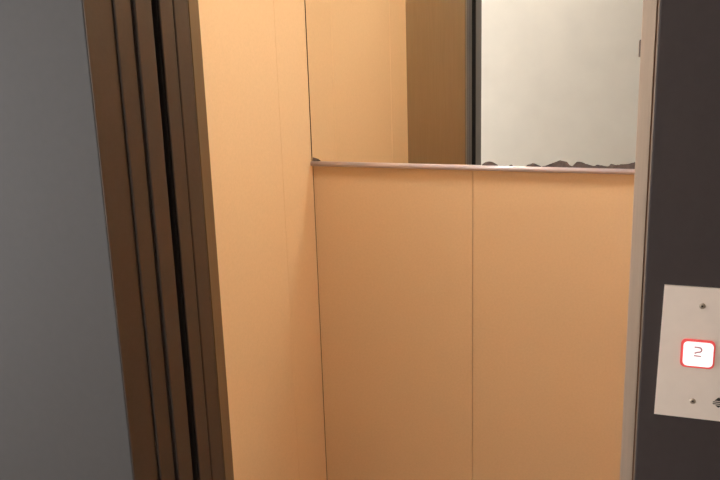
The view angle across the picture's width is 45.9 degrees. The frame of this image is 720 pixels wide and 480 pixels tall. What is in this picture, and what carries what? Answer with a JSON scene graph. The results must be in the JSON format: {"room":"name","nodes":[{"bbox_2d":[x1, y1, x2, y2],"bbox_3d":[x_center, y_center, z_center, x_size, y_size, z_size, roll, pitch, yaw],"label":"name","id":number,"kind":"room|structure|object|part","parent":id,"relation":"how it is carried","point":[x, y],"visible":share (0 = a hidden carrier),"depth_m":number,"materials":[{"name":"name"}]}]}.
{"room":"elevator lobby","nodes":[
{"label":"elevator lobby","id":0,"kind":"room"},
{"bbox_2d":[0,0,133,479],"bbox_3d":[-1.226,-0.062,1.621,1.810,2.500,0.064,3,15,19],"label":"wall","id":1,"kind":"structure","parent":0,"point":[63,413],"depth_m":1.34,"materials":[{"name":"paint"}]},
{"bbox_2d":[82,0,158,479],"bbox_3d":[-0.383,0.198,1.383,0.040,2.060,0.066,3,15,19],"label":"trim","id":2,"kind":"structure","parent":1,"relation":"attached to","point":[98,14],"depth_m":1.32,"materials":[{"name":"brown metal"}]},
{"bbox_2d":[111,0,174,479],"bbox_3d":[-0.642,0.158,1.529,0.636,2.067,0.043,3,15,19],"label":"door leaf","id":3,"kind":"structure","parent":1,"relation":"in","point":[121,9],"depth_m":1.37,"materials":[{"name":"brown metal"}]},
{"bbox_2d":[130,0,192,479],"bbox_3d":[-0.623,0.146,1.572,0.641,2.067,0.047,3,15,19],"label":"door leaf","id":4,"kind":"structure","parent":1,"relation":"in","point":[141,10],"depth_m":1.42,"materials":[{"name":"brown metal"}]},
{"bbox_2d":[187,0,233,479],"bbox_3d":[-0.401,0.010,1.639,0.262,2.300,0.034,3,15,19],"label":"door frame","id":5,"kind":"structure","parent":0,"point":[193,7],"depth_m":1.58,"materials":[{"name":"brown metal"}]},
{"bbox_2d":[151,0,210,479],"bbox_3d":[-0.601,0.127,1.646,0.632,2.067,0.042,3,15,19],"label":"door leaf","id":6,"kind":"structure","parent":5,"relation":"in","point":[162,10],"depth_m":1.49,"materials":[{"name":"brown metal"}]},
{"bbox_2d":[172,0,224,479],"bbox_3d":[-0.585,0.115,1.689,0.632,2.067,0.048,3,15,19],"label":"door leaf","id":7,"kind":"structure","parent":5,"relation":"in","point":[180,7],"depth_m":1.54,"materials":[{"name":"brown metal"}]},
{"bbox_2d":[198,0,326,479],"bbox_3d":[-0.353,-0.132,2.193,0.051,2.300,1.136,3,15,19],"label":"wall","id":8,"kind":"structure","parent":0,"point":[254,52],"depth_m":2.39,"materials":[{"name":"brown"}]},
{"bbox_3d":[-0.193,-0.234,2.575,0.012,2.300,0.224,3,15,19],"label":"wall panel","id":9,"kind":"part","parent":8,"relation":"part of","materials":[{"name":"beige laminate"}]},
{"bbox_2d":[313,166,634,479],"bbox_3d":[0.341,-0.238,2.523,1.052,2.300,0.040,3,15,19],"label":"wall","id":10,"kind":"structure","parent":0,"point":[473,324],"depth_m":2.63,"materials":[{"name":"brown"}]},
{"bbox_3d":[0.112,0.316,2.739,0.510,1.134,0.012,3,15,19],"label":"wall panel","id":11,"kind":"part","parent":10,"relation":"part of","materials":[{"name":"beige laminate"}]},
{"bbox_2d":[310,161,634,174],"bbox_3d":[0.312,-0.214,2.507,0.985,0.016,0.020,3,15,19],"label":"ledge","id":12,"kind":"object","parent":10,"relation":"attached to","point":[313,163],"visible":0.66,"depth_m":2.49,"materials":[{"name":"grey metal"}]},
{"bbox_2d":[304,0,642,168],"bbox_3d":[0.298,-0.685,2.395,0.982,0.968,0.012,3,15,19],"label":"mirror","id":13,"kind":"object","parent":10,"relation":"attached to","point":[533,83],"visible":0.98,"depth_m":2.44,"materials":[{"name":"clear mirror"}]},
{"bbox_3d":[0.595,0.344,2.569,0.513,1.134,0.012,3,15,19],"label":"wall panel","id":14,"kind":"part","parent":10,"relation":"part of","materials":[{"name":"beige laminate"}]},
{"bbox_3d":[1.511,0.094,0.659,1.580,2.500,0.064,3,15,19],"label":"wall","id":15,"kind":"structure","parent":0,"visible":0},
{"bbox_2d":[634,0,719,479],"bbox_3d":[0.569,0.253,1.046,0.433,2.060,0.064,3,15,19],"label":"elevator door frame","id":16,"kind":"structure","parent":15,"relation":"attached to","point":[683,239],"depth_m":1.00,"materials":[{"name":"grey paint"}]},
{"bbox_2d":[654,284,719,420],"bbox_3d":[0.411,0.139,1.035,0.091,0.170,0.008,3,15,19],"label":"plate","id":17,"kind":"object","parent":15,"relation":"attached to","point":[688,373],"visible":1,"depth_m":1.04,"materials":[{"name":"metal"}]},
{"bbox_3d":[0.178,1.045,2.265,1.130,0.050,1.240,3,15,19],"label":"floor","id":18,"kind":"structure","parent":0,"visible":0},
{"bbox_2d":[620,0,659,479],"bbox_3d":[0.454,0.173,1.331,0.068,2.082,0.104,3,15,19],"label":"trim","id":19,"kind":"structure","parent":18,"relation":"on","point":[651,8],"depth_m":1.24,"materials":[{"name":"metal"}]}
]}

